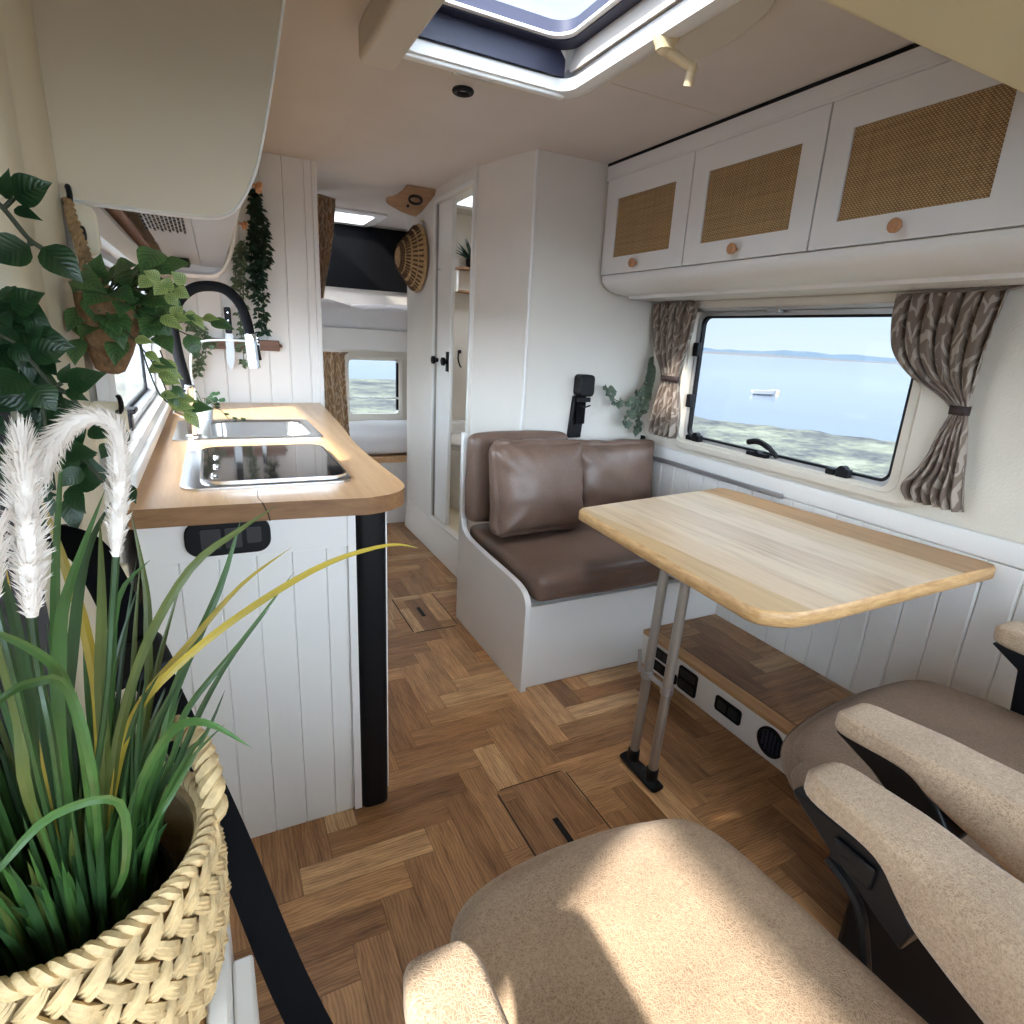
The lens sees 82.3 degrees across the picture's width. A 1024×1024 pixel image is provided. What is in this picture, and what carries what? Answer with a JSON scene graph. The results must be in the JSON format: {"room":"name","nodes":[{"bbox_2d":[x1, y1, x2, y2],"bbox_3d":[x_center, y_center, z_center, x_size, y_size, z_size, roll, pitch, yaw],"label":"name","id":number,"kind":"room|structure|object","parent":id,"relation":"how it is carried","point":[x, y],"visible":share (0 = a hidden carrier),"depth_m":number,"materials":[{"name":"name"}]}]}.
{"room":"vehicle interior","nodes":[
{"label":"vehicle interior","id":0,"kind":"room"},
{"bbox_2d":[0,0,136,732],"bbox_3d":[-0.802,-0.046,0.977,0.150,2.050,0.362,-5,18,-26],"label":"wall pillar","id":1,"kind":"structure","parent":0,"point":[25,136],"depth_m":0.88,"materials":[{"name":"beige paint"}]},
{"bbox_2d":[0,412,71,758],"bbox_3d":[-0.641,-0.063,0.712,0.012,1.550,0.218,-5,18,-26],"label":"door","id":2,"kind":"structure","parent":1,"relation":"attached to","point":[43,618],"depth_m":0.77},
{"bbox_2d":[0,168,136,527],"bbox_3d":[-0.604,-0.167,0.707,0.230,0.437,0.134,-5,18,-26],"label":"climbing vine","id":3,"kind":"object","parent":1,"relation":"hanging from","point":[29,343],"visible":0.77,"depth_m":0.70,"materials":[{"name":"green plant"}]},
{"bbox_2d":[73,204,100,256],"bbox_3d":[-0.749,-0.494,1.024,0.041,0.084,0.039,-5,18,-26],"label":"plate","id":4,"kind":"object","parent":1,"relation":"attached to","point":[88,218],"visible":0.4,"depth_m":1.03,"materials":[{"name":"beige plastic"}]},
{"bbox_2d":[90,394,130,448],"bbox_3d":[-0.773,-0.170,1.117,0.067,0.106,0.039,-5,18,-26],"label":"plate","id":5,"kind":"object","parent":1,"relation":"attached to","point":[119,407],"visible":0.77,"depth_m":1.12,"materials":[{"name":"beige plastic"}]},
{"bbox_2d":[43,524,332,1023],"bbox_3d":[-0.359,0.570,0.724,0.896,1.040,0.109,14,20,33],"label":"belt","id":6,"kind":"object","parent":1,"relation":"attached to","point":[289,984],"visible":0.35,"depth_m":0.63,"materials":[{"name":"black plastic"}]},
{"bbox_2d":[60,199,166,761],"bbox_3d":[-1.231,-0.352,1.933,0.050,2.050,1.818,-5,18,-26],"label":"wall","id":7,"kind":"structure","parent":0,"point":[129,555],"depth_m":1.23,"materials":[{"name":"paint"}]},
{"bbox_2d":[74,202,170,487],"bbox_3d":[-1.144,-0.516,1.771,0.090,0.575,1.600,-5,18,-26],"label":"window","id":8,"kind":"structure","parent":7,"relation":"in","point":[147,412],"depth_m":1.53,"materials":[{"name":"white plastic"}]},
{"bbox_2d":[104,208,151,247],"bbox_3d":[-1.107,-0.818,1.704,0.039,0.015,1.560,-5,18,-26],"label":"batten","id":9,"kind":"object","parent":7,"relation":"attached to","point":[121,217],"visible":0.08,"depth_m":1.57,"materials":[{"name":"brown wood"}]},
{"bbox_2d":[31,0,285,278],"bbox_3d":[-0.954,-1.045,1.724,0.443,0.573,1.652,-5,18,-26],"label":"upper cabinet","id":10,"kind":"object","parent":7,"relation":"attached to","point":[156,107],"visible":0.87,"depth_m":1.04,"materials":[{"name":"beige laminate"}]},
{"bbox_2d":[64,183,72,201],"bbox_3d":[-0.762,-0.543,1.005,0.017,0.039,0.035,-5,18,-26],"label":"wall hook","id":11,"kind":"object","parent":10,"relation":"attached to","point":[69,194],"visible":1,"depth_m":0.99,"materials":[{"name":"black plastic"}]},
{"bbox_2d":[61,197,234,428],"bbox_3d":[-0.628,-0.343,1.022,0.253,0.372,0.190,-5,18,-26],"label":"hanging basket","id":12,"kind":"object","parent":10,"relation":"attached to","point":[109,323],"visible":1,"depth_m":0.97,"materials":[{"name":"wicker"}]},
{"bbox_2d":[72,292,139,373],"bbox_3d":[-0.681,-0.303,1.002,0.100,0.132,0.100,-5,18,-26],"label":"basket","id":13,"kind":"object","parent":12,"relation":"attached to","point":[107,356],"depth_m":0.96,"materials":[{"name":"brown wicker"}]},
{"bbox_2d":[137,208,239,267],"bbox_3d":[-0.972,-0.840,1.773,0.250,0.094,1.550,-5,18,-26],"label":"hood","id":14,"kind":"object","parent":10,"relation":"attached to","point":[201,242],"visible":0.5,"depth_m":1.82,"materials":[{"name":"grey metal"}]},
{"bbox_2d":[178,257,189,267],"bbox_3d":[-1.298,-0.981,2.303,0.055,0.030,0.100,-5,18,-26],"label":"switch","id":15,"kind":"object","parent":14,"relation":"attached to","point":[186,259],"depth_m":2.27,"materials":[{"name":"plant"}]},
{"bbox_2d":[160,152,319,402],"bbox_3d":[-1.307,-0.638,2.890,0.700,2.050,0.040,-5,18,-26],"label":"wall","id":16,"kind":"structure","parent":0,"point":[290,374],"depth_m":2.81,"materials":[{"name":"white paint"}]},
{"bbox_2d":[179,310,218,378],"bbox_3d":[-1.442,-0.762,2.679,0.181,0.305,0.054,-5,18,-26],"label":"trailing plant","id":17,"kind":"object","parent":16,"relation":"hanging from","point":[200,361],"visible":0.48,"depth_m":2.70,"materials":[{"name":"green plant"}]},
{"bbox_2d":[230,240,251,368],"bbox_3d":[-1.260,-0.963,2.737,0.110,0.578,0.046,-5,18,-26],"label":"trailing plant","id":18,"kind":"object","parent":16,"relation":"hanging from","point":[240,251],"visible":0.83,"depth_m":2.71,"materials":[{"name":"green plant"}]},
{"bbox_2d":[205,338,281,350],"bbox_3d":[-1.283,-0.803,2.808,0.338,0.049,0.026,-5,18,-26],"label":"rack","id":19,"kind":"object","parent":16,"relation":"attached to","point":[265,345],"visible":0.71,"depth_m":2.83,"materials":[{"name":"brown wood"}]},
{"bbox_2d":[224,307,234,368],"bbox_3d":[-1.329,-0.815,2.756,0.036,0.282,0.016,-5,18,-26],"label":"kitchen knife","id":20,"kind":"object","parent":19,"relation":"attached to","point":[230,351],"visible":0.93,"depth_m":2.76,"materials":[{"name":"metal"}]},
{"bbox_2d":[243,188,274,336],"bbox_3d":[-1.161,-1.141,2.698,0.144,0.641,0.062,-5,18,-26],"label":"trailing plant","id":21,"kind":"object","parent":16,"relation":"hanging from","point":[257,247],"visible":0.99,"depth_m":2.69,"materials":[{"name":"green plant"}]},
{"bbox_2d":[310,160,324,407],"bbox_3d":[-0.994,-0.666,3.044,0.024,2.050,0.060,-5,18,-26],"label":"trim","id":22,"kind":"structure","parent":16,"relation":"attached to","point":[312,162],"depth_m":2.88,"materials":[{"name":"white paint"}]},
{"bbox_2d":[321,226,406,354],"bbox_3d":[-1.322,-1.117,4.509,2.270,2.050,0.040,-5,18,-26],"label":"wall","id":23,"kind":"structure","parent":0,"point":[350,296],"depth_m":4.43,"materials":[{"name":"paint"}]},
{"bbox_2d":[322,327,406,351],"bbox_3d":[-1.111,-1.208,4.073,2.160,0.130,0.780,-5,18,-26],"label":"bunk bed","id":24,"kind":"object","parent":23,"relation":"attached to","point":[332,337],"visible":0.13,"depth_m":3.74,"materials":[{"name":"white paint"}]},
{"bbox_2d":[323,352,349,435],"bbox_3d":[-1.142,-0.677,3.734,0.218,0.666,0.054,-5,18,-26],"label":"curtain","id":25,"kind":"object","parent":24,"relation":"hanging from","point":[335,394],"visible":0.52,"depth_m":3.71,"materials":[{"name":"brown fabric"}]},
{"bbox_2d":[321,299,406,330],"bbox_3d":[-1.094,-1.347,4.035,2.100,0.200,0.723,-5,18,-26],"label":"duvet","id":26,"kind":"object","parent":24,"relation":"on","point":[334,313],"visible":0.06,"depth_m":3.75,"materials":[{"name":"white fabric"}]},
{"bbox_2d":[325,223,406,292],"bbox_3d":[-1.141,-1.878,4.321,1.850,0.435,0.019,-5,18,-26],"label":"panel","id":27,"kind":"object","parent":23,"relation":"attached to","point":[361,257],"visible":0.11,"depth_m":4.34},
{"bbox_2d":[339,350,406,420],"bbox_3d":[-1.099,-0.988,4.647,0.530,0.550,0.063,-5,18,-26],"label":"window","id":28,"kind":"structure","parent":23,"relation":"in","point":[400,358],"depth_m":4.66,"materials":[{"name":"plastic"}]},
{"bbox_2d":[407,166,478,537],"bbox_3d":[-0.439,-0.748,3.425,0.040,2.050,1.075,-5,18,-26],"label":"wall","id":29,"kind":"structure","parent":0,"point":[419,304],"depth_m":3.57,"materials":[{"name":"paint"}]},
{"bbox_2d":[386,185,435,216],"bbox_3d":[-0.543,-1.668,3.140,0.261,0.132,0.092,-5,18,-26],"label":"bracket","id":30,"kind":"object","parent":29,"relation":"attached to","point":[412,200],"visible":1,"depth_m":3.13,"materials":[{"name":"brown wood"}]},
{"bbox_2d":[405,498,457,576],"bbox_3d":[-0.512,0.143,3.667,0.021,0.198,1.050,-5,18,-26],"label":"baseboard","id":31,"kind":"structure","parent":29,"relation":"attached to","point":[440,543],"depth_m":3.62,"materials":[{"name":"paint"}]},
{"bbox_2d":[431,197,456,524],"bbox_3d":[-0.402,-0.790,3.310,0.061,1.750,0.218,-5,18,-26],"label":"door","id":32,"kind":"structure","parent":29,"relation":"in","point":[447,210],"depth_m":3.27,"materials":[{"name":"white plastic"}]},
{"bbox_2d":[430,179,474,541],"bbox_3d":[-0.341,-0.747,3.175,0.007,1.794,0.554,-5,18,-26],"label":"door frame","id":33,"kind":"structure","parent":29,"relation":"attached to","point":[472,181],"depth_m":3.16,"materials":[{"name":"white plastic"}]},
{"bbox_3d":[-0.513,-1.657,3.335,0.021,0.013,0.007,-5,18,-26],"label":"wall hook","id":34,"kind":"object","parent":29,"relation":"attached to","visible":0},
{"bbox_2d":[394,224,427,292],"bbox_3d":[-0.612,-1.485,3.422,0.127,0.374,0.374,-5,18,-26],"label":"straw hat","id":35,"kind":"object","parent":34,"relation":"hanging from","point":[411,253],"visible":1,"depth_m":3.34,"materials":[{"name":"beige wicker"}]},
{"bbox_2d":[449,506,458,533],"bbox_3d":[-0.114,0.038,3.849,0.790,0.040,1.075,-5,18,-26],"label":"floor","id":36,"kind":"structure","parent":0,"point":[453,514],"depth_m":3.70,"materials":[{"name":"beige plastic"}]},
{"bbox_2d":[449,420,465,509],"bbox_3d":[-0.245,-0.319,3.990,0.485,0.550,0.510,-5,18,-26],"label":"toilet","id":37,"kind":"object","parent":36,"relation":"on","point":[457,426],"visible":0.16,"depth_m":3.84,"materials":[{"name":"white ceramic"}]},
{"bbox_2d":[452,213,471,419],"bbox_3d":[-0.068,-0.781,3.607,0.790,2.050,1.155,-5,18,-26],"label":"wall","id":38,"kind":"structure","parent":0,"point":[463,221],"depth_m":3.94,"materials":[{"name":"paint"}]},
{"bbox_2d":[455,266,469,293],"bbox_3d":[-0.246,-1.515,3.848,0.300,0.152,0.098,-5,18,-26],"label":"wall shelf","id":39,"kind":"object","parent":38,"relation":"attached to","point":[458,267],"visible":0.23,"depth_m":3.76,"materials":[{"name":"brown wood"}]},
{"bbox_2d":[457,239,470,266],"bbox_3d":[-0.242,-1.666,3.757,0.232,0.186,0.142,-5,18,-26],"label":"plant","id":40,"kind":"object","parent":39,"relation":"on","point":[465,254],"visible":0.35,"depth_m":3.77,"materials":[{"name":"green plant"}]},
{"bbox_2d":[467,149,535,533],"bbox_3d":[-0.059,-0.553,2.836,0.048,2.050,0.396,-11,21,-39],"label":"wall","id":41,"kind":"structure","parent":0,"point":[505,186],"depth_m":2.69,"materials":[{"name":"paint"}]},
{"bbox_2d":[520,148,539,429],"bbox_3d":[0.075,-0.931,2.553,0.018,1.149,0.018,-5,18,-26],"label":"trim","id":42,"kind":"structure","parent":41,"relation":"attached to","point":[537,151],"depth_m":2.53,"materials":[{"name":"white paint"}]},
{"bbox_2d":[229,522,848,1023],"bbox_3d":[-0.094,0.725,2.214,2.380,0.050,6.060,-5,18,-26],"label":"floor","id":43,"kind":"structure","parent":0,"point":[360,894],"depth_m":1.73,"materials":[{"name":"brown wood"}]},
{"bbox_2d":[199,919,259,1023],"bbox_3d":[-0.291,0.848,0.387,0.296,0.726,0.650,-5,18,-26],"label":"base cabinet","id":44,"kind":"object","parent":43,"relation":"on","point":[234,1001],"visible":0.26,"depth_m":0.55,"materials":[{"name":"white paint"}]},
{"bbox_2d":[0,715,231,1023],"bbox_3d":[-0.350,0.324,0.467,0.234,0.233,0.225,-5,18,-26],"label":"straw basket","id":45,"kind":"object","parent":44,"relation":"on","point":[161,963],"visible":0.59,"depth_m":0.42,"materials":[{"name":"beige wicker"}]},
{"bbox_2d":[0,403,416,976],"bbox_3d":[-0.298,0.162,0.456,0.346,0.505,0.301,8,17,15],"label":"grass plant","id":46,"kind":"object","parent":45,"relation":"in","point":[81,851],"visible":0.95,"depth_m":0.40,"materials":[{"name":"green plant"}]},
{"bbox_2d":[136,512,388,837],"bbox_3d":[-0.963,0.183,2.229,0.544,0.888,1.826,-5,18,-26],"label":"base cabinet","id":47,"kind":"object","parent":43,"relation":"on","point":[307,689],"visible":0.72,"depth_m":1.46,"materials":[{"name":"white paint"}]},
{"bbox_2d":[120,563,130,582],"bbox_3d":[-0.821,0.150,1.230,0.033,0.084,0.019,-5,18,-26],"label":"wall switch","id":48,"kind":"object","parent":47,"relation":"attached to","point":[124,566],"visible":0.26,"depth_m":1.22,"materials":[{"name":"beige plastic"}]},
{"bbox_2d":[200,529,221,550],"bbox_3d":[-0.658,0.061,1.279,0.040,0.046,0.002,-5,18,-26],"label":"socket","id":49,"kind":"object","parent":47,"relation":"attached to","point":[208,537],"depth_m":1.28,"materials":[{"name":"black plastic"}]},
{"bbox_2d":[224,528,242,547],"bbox_3d":[-0.618,0.058,1.299,0.034,0.046,0.002,-5,18,-26],"label":"socket","id":50,"kind":"object","parent":47,"relation":"attached to","point":[239,543],"depth_m":1.30,"materials":[{"name":"black plastic"}]},
{"bbox_2d":[246,527,261,542],"bbox_3d":[-0.580,0.051,1.317,0.030,0.036,0.002,-5,18,-26],"label":"socket","id":51,"kind":"object","parent":47,"relation":"attached to","point":[253,534],"depth_m":1.32,"materials":[{"name":"black plastic"}]},
{"bbox_2d":[126,403,404,529],"bbox_3d":[-0.882,-0.261,2.101,0.667,0.044,1.880,-5,18,-26],"label":"countertop","id":52,"kind":"structure","parent":47,"relation":"on","point":[161,502],"depth_m":1.40,"materials":[{"name":"brown wood"}]},
{"bbox_2d":[171,281,261,438],"bbox_3d":[-0.953,-0.484,1.886,0.274,0.488,0.048,-5,18,-26],"label":"tap","id":53,"kind":"object","parent":52,"relation":"on","point":[253,353],"visible":0.81,"depth_m":1.86,"materials":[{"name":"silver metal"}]},
{"bbox_2d":[195,390,245,420],"bbox_3d":[-1.163,-0.414,2.279,0.225,0.119,0.136,-5,18,-26],"label":"potted plant","id":54,"kind":"object","parent":52,"relation":"on","point":[206,415],"visible":0.66,"depth_m":2.26,"materials":[{"name":"green plant"}]},
{"bbox_2d":[172,419,322,441],"bbox_3d":[-0.975,-0.245,2.173,0.467,0.136,0.450,-5,18,-26],"label":"sink","id":55,"kind":"object","parent":52,"relation":"in","point":[247,429],"visible":0.52,"depth_m":2.28,"materials":[{"name":"metal"}]},
{"bbox_2d":[180,444,350,490],"bbox_3d":[-0.679,-0.137,1.601,0.388,0.024,0.472,-5,18,-26],"label":"cooktop","id":56,"kind":"object","parent":52,"relation":"in","point":[253,466],"visible":1,"depth_m":1.52,"materials":[{"name":"metal"}]},
{"bbox_2d":[369,453,406,522],"bbox_3d":[-1.164,-0.244,4.355,2.160,0.482,0.785,-5,18,-26],"label":"cabinet","id":57,"kind":"object","parent":43,"relation":"on","point":[390,462],"visible":0.02,"depth_m":4.11,"materials":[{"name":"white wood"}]},
{"bbox_2d":[349,420,406,454],"bbox_3d":[-1.138,-0.549,4.271,2.100,0.158,0.724,-5,18,-26],"label":"mattress","id":58,"kind":"object","parent":57,"relation":"on","point":[372,436],"visible":0.09,"depth_m":4.07,"materials":[{"name":"white fabric"}]},
{"bbox_2d":[395,468,401,480],"bbox_3d":[-0.794,-0.240,4.098,0.045,0.140,0.012,-5,18,-26],"label":"wall socket","id":59,"kind":"object","parent":57,"relation":"attached to","point":[398,471],"visible":0.51,"depth_m":4.08,"materials":[{"name":"white plastic"}]},
{"bbox_2d":[392,593,456,632],"bbox_3d":[-0.435,0.485,2.868,0.219,0.004,0.396,-5,18,-26],"label":"floor hatch","id":60,"kind":"object","parent":43,"relation":"on","point":[423,612],"visible":1,"depth_m":2.85,"materials":[{"name":"brown wood"}]},
{"bbox_2d":[497,770,611,855],"bbox_3d":[0.125,0.867,1.677,0.243,0.004,0.306,-5,18,-26],"label":"floor hatch","id":61,"kind":"object","parent":43,"relation":"on","point":[550,811],"visible":0.71,"depth_m":1.69,"materials":[{"name":"brown wood"}]},
{"bbox_2d":[456,432,716,692],"bbox_3d":[0.352,0.132,2.633,1.000,0.896,0.683,-5,18,-26],"label":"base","id":62,"kind":"object","parent":43,"relation":"on","point":[533,642],"visible":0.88,"depth_m":2.38,"materials":[{"name":"white paint"}]},
{"bbox_2d":[470,522,674,600],"bbox_3d":[0.366,0.160,2.638,0.951,0.151,0.704,-5,18,-26],"label":"seat cushion","id":63,"kind":"object","parent":62,"relation":"on","point":[552,564],"visible":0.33,"depth_m":2.33,"materials":[{"name":"brown leather"}]},
{"bbox_2d":[465,430,567,521],"bbox_3d":[0.025,-0.166,2.672,0.504,0.414,0.097,-5,18,-26],"label":"cushion","id":64,"kind":"object","parent":63,"relation":"on","point":[477,488],"visible":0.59,"depth_m":2.56,"materials":[{"name":"brown leather"}]},
{"bbox_2d":[489,439,583,537],"bbox_3d":[0.109,-0.111,2.508,0.448,0.406,0.224,-5,18,-26],"label":"throw cushion","id":65,"kind":"object","parent":63,"relation":"on","point":[536,485],"visible":0.99,"depth_m":2.41,"materials":[{"name":"brown leather"}]},
{"bbox_2d":[579,439,654,507],"bbox_3d":[0.485,-0.168,2.856,0.492,0.375,0.225,-5,18,-26],"label":"throw cushion","id":66,"kind":"object","parent":63,"relation":"on","point":[619,470],"visible":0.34,"depth_m":2.76,"materials":[{"name":"brown leather"}]},
{"bbox_2d":[403,762,1023,1023],"bbox_3d":[0.313,0.678,0.593,0.800,0.999,1.054,-5,18,-26],"label":"seat","id":67,"kind":"object","parent":43,"relation":"on","point":[663,921],"visible":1,"depth_m":0.78,"materials":[{"name":"beige fabric"}]},
{"bbox_2d":[450,819,927,1023],"bbox_3d":[0.231,0.691,0.781,0.557,0.166,0.645,-5,18,-26],"label":"seat cushion","id":68,"kind":"object","parent":67,"relation":"on","point":[663,921],"depth_m":0.81,"materials":[{"name":"beige fabric"}]},
{"bbox_2d":[642,614,853,773],"bbox_3d":[0.988,0.710,2.111,0.412,0.153,1.133,-5,18,-26],"label":"plinth","id":69,"kind":"object","parent":43,"relation":"on","point":[771,688],"visible":0.45,"depth_m":2.18,"materials":[{"name":"white paint"}]},
{"bbox_2d":[655,647,667,663],"bbox_3d":[0.612,0.588,2.384,0.008,0.045,0.110,-5,18,-26],"label":"socket plate","id":70,"kind":"object","parent":69,"relation":"attached to","point":[661,655],"visible":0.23,"depth_m":2.38,"materials":[{"name":"black plastic"}]},
{"bbox_2d":[653,659,676,684],"bbox_3d":[0.618,0.649,2.383,0.008,0.044,0.150,-5,18,-26],"label":"socket plate","id":71,"kind":"object","parent":69,"relation":"attached to","point":[658,666],"visible":0.53,"depth_m":2.39,"materials":[{"name":"black plastic"}]},
{"bbox_2d":[653,662,661,672],"bbox_3d":[0.599,0.639,2.412,0.002,0.028,0.050,-5,18,-26],"label":"socket","id":72,"kind":"object","parent":71,"relation":"attached to","point":[657,665],"depth_m":2.41,"materials":[{"name":"black plastic"}]},
{"bbox_2d":[677,665,697,697],"bbox_3d":[0.677,0.655,2.264,0.008,0.098,0.100,-5,18,-26],"label":"socket plate","id":73,"kind":"object","parent":69,"relation":"attached to","point":[687,681],"visible":1,"depth_m":2.26,"materials":[{"name":"black plastic"}]},
{"bbox_2d":[678,678,693,695],"bbox_3d":[0.673,0.677,2.269,0.002,0.032,0.080,-5,18,-26],"label":"socket","id":74,"kind":"object","parent":73,"relation":"attached to","point":[684,684],"depth_m":2.26,"materials":[{"name":"black plastic"}]},
{"bbox_2d":[679,668,694,684],"bbox_3d":[0.675,0.634,2.256,0.002,0.033,0.080,-5,18,-26],"label":"socket","id":75,"kind":"object","parent":73,"relation":"attached to","point":[686,676],"depth_m":2.26,"materials":[{"name":"black plastic"}]},
{"bbox_2d":[714,695,741,725],"bbox_3d":[0.768,0.706,2.087,0.008,0.060,0.120,-5,18,-26],"label":"socket plate","id":76,"kind":"object","parent":69,"relation":"attached to","point":[721,705],"visible":1,"depth_m":2.08,"materials":[{"name":"black plastic"}]},
{"bbox_2d":[717,700,725,712],"bbox_3d":[0.754,0.699,2.107,0.002,0.034,0.040,-5,18,-26],"label":"socket","id":77,"kind":"object","parent":76,"relation":"attached to","point":[721,704],"depth_m":2.11,"materials":[{"name":"black plastic"}]},
{"bbox_2d":[727,707,736,720],"bbox_3d":[0.776,0.713,2.065,0.002,0.034,0.040,-5,18,-26],"label":"socket","id":78,"kind":"object","parent":76,"relation":"attached to","point":[731,711],"depth_m":2.06,"materials":[{"name":"black plastic"}]},
{"bbox_2d":[757,726,782,758],"bbox_3d":[0.851,0.760,1.931,0.008,0.104,0.104,-5,18,-26],"label":"air vent","id":79,"kind":"object","parent":69,"relation":"attached to","point":[769,741],"visible":0.93,"depth_m":1.93,"materials":[{"name":"black plastic"}]},
{"bbox_2d":[578,488,995,792],"bbox_3d":[0.763,0.417,1.991,0.870,0.758,0.966,-5,18,-26],"label":"folding table","id":80,"kind":"object","parent":43,"relation":"on","point":[766,562],"visible":1,"depth_m":1.72,"materials":[{"name":"brown wood"}]},
{"bbox_2d":[780,621,1023,1023],"bbox_3d":[1.087,0.586,1.053,0.846,0.999,1.068,-8,20,-34],"label":"seat","id":81,"kind":"object","parent":43,"relation":"on","point":[955,756],"visible":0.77,"depth_m":1.18,"materials":[{"name":"brown fabric"}]},
{"bbox_2d":[780,680,1023,874],"bbox_3d":[0.986,0.590,1.229,0.676,0.145,0.679,-8,20,-33],"label":"seat cushion","id":82,"kind":"object","parent":81,"relation":"on","point":[994,731],"depth_m":1.34,"materials":[{"name":"brown fabric"}]},
{"bbox_2d":[262,0,913,229],"bbox_3d":[0.018,-1.286,1.621,2.380,0.050,6.060,-5,18,-26],"label":"ceiling","id":83,"kind":"structure","parent":0,"point":[370,132],"depth_m":1.93,"materials":[{"name":"white paint"}]},
{"bbox_2d":[317,194,335,298],"bbox_3d":[-1.075,-1.516,3.360,0.138,0.551,0.043,-5,18,-26],"label":"curtain","id":84,"kind":"object","parent":83,"relation":"hanging from","point":[326,205],"visible":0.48,"depth_m":3.35,"materials":[{"name":"brown fabric"}]},
{"bbox_2d":[334,206,386,226],"bbox_3d":[-1.207,-2.044,3.946,0.630,0.105,0.510,-5,18,-26],"label":"roof light","id":85,"kind":"object","parent":83,"relation":"attached to","point":[347,216],"visible":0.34,"depth_m":4.13,"materials":[{"name":"white plastic"}]},
{"bbox_2d":[454,188,472,209],"bbox_3d":[-0.082,-1.792,3.304,0.540,0.105,0.540,-5,18,-26],"label":"roof light","id":86,"kind":"object","parent":83,"relation":"attached to","point":[464,200],"visible":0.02,"depth_m":3.41,"materials":[{"name":"white plastic"}]},
{"bbox_2d":[359,0,775,99],"bbox_3d":[0.113,-1.173,1.379,0.800,0.245,1.071,-5,18,-26],"label":"skylight","id":87,"kind":"object","parent":83,"relation":"attached to","point":[494,44],"visible":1,"depth_m":1.53,"materials":[{"name":"white plastic"}]},
{"bbox_2d":[571,72,723,116],"bbox_3d":[0.442,-1.298,1.826,0.600,0.003,0.003,-5,18,-26],"label":"seam","id":88,"kind":"structure","parent":83,"relation":"attached to","point":[571,72],"depth_m":1.84,"materials":[{"name":"beige laminate"}]},
{"bbox_2d":[523,149,659,440],"bbox_3d":[0.363,-0.534,2.853,0.720,2.050,0.040,-5,18,-26],"label":"wall","id":89,"kind":"structure","parent":0,"point":[578,326],"depth_m":2.67,"materials":[{"name":"paint"}]},
{"bbox_2d":[567,374,594,437],"bbox_3d":[0.329,-0.499,2.780,0.099,0.300,0.072,-5,18,-26],"label":"belt","id":90,"kind":"object","parent":89,"relation":"attached to","point":[584,384],"visible":0.99,"depth_m":2.77,"materials":[{"name":"black plastic"}]},
{"bbox_2d":[644,287,1023,543],"bbox_3d":[0.583,-1.036,3.180,0.040,1.250,4.040,-5,18,-26],"label":"wall","id":91,"kind":"structure","parent":0,"point":[994,473],"depth_m":1.67,"materials":[{"name":"paint"}]},
{"bbox_2d":[603,356,655,436],"bbox_3d":[0.567,-0.557,2.834,0.316,0.391,0.033,-5,18,-26],"label":"eucalyptus spray","id":92,"kind":"object","parent":91,"relation":"attached to","point":[646,392],"visible":1,"depth_m":2.87,"materials":[{"name":"green plant"}]},
{"bbox_2d":[601,43,1023,301],"bbox_3d":[0.924,-1.030,1.972,0.409,0.541,1.675,-5,18,-26],"label":"upper cabinet","id":93,"kind":"object","parent":91,"relation":"attached to","point":[900,170],"visible":0.99,"depth_m":1.65,"materials":[{"name":"white paint"}]},
{"bbox_2d":[648,300,698,438],"bbox_3d":[0.730,-0.671,2.771,0.048,0.618,0.285,-5,18,-26],"label":"curtain","id":94,"kind":"object","parent":93,"relation":"hanging from","point":[673,321],"visible":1,"depth_m":2.74,"materials":[{"name":"brown fabric"}]},
{"bbox_2d":[890,285,1023,511],"bbox_3d":[1.256,-0.341,1.760,0.054,0.623,0.330,-5,18,-26],"label":"curtain","id":95,"kind":"object","parent":93,"relation":"hanging from","point":[940,338],"visible":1,"depth_m":1.71,"materials":[{"name":"brown fabric"}]},
{"bbox_2d":[653,290,1023,569],"bbox_3d":[1.138,-0.392,2.115,0.064,0.753,1.975,-5,18,-26],"label":"window","id":96,"kind":"structure","parent":91,"relation":"in","point":[925,412],"depth_m":2.07,"materials":[{"name":"white plastic"}]},
{"bbox_2d":[823,0,1023,92],"bbox_3d":[0.890,-0.489,0.011,2.280,0.095,1.900,-5,18,-26],"label":"ceiling","id":97,"kind":"structure","parent":0,"point":[986,37],"depth_m":0.84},
{"bbox_3d":[1.009,-0.374,2.431,0.040,2.050,6.060,-5,18,-26],"label":"wall","id":98,"kind":"structure","parent":0,"visible":0},
{"bbox_2d":[651,460,1023,709],"bbox_3d":[1.095,0.263,2.304,0.016,0.611,1.974,-5,18,-26],"label":"panelling","id":99,"kind":"object","parent":98,"relation":"attached to","point":[946,638],"visible":0.45,"depth_m":1.91,"materials":[{"name":"white paint"}]},
{"bbox_2d":[653,455,782,498],"bbox_3d":[0.857,-0.182,2.666,0.016,0.020,0.890,-5,18,-26],"label":"support rail","id":100,"kind":"object","parent":99,"relation":"attached to","point":[659,459],"visible":0.9,"depth_m":2.55,"materials":[{"name":"grey metal"}]},
{"label":"outside","id":101,"kind":"structure","parent":0,"visible":0},
{"bbox_2d":[123,343,910,441],"bbox_3d":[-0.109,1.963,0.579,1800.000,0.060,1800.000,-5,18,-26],"label":"sea","id":102,"kind":"structure","parent":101,"point":[844,398],"depth_m":31.71,"materials":[{"name":"liquid"}]},
{"bbox_2d":[114,373,895,477],"bbox_3d":[7.193,1.820,2.215,131.170,0.087,48.532,6,17,9],"label":"shore","id":103,"kind":"structure","parent":102,"relation":"on","point":[863,455],"depth_m":14.84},
{"bbox_2d":[751,389,776,395],"bbox_3d":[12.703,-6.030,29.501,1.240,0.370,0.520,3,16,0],"label":"rowing boat","id":104,"kind":"object","parent":102,"relation":"on","point":[754,392],"visible":0.95,"depth_m":29.36,"materials":[{"name":"paint"}]},
{"bbox_2d":[703,347,897,362],"bbox_3d":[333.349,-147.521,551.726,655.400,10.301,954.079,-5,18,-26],"label":"hills","id":105,"kind":"structure","parent":102,"relation":"on","point":[779,352],"depth_m":675.75,"materials":[{"name":"blue"}]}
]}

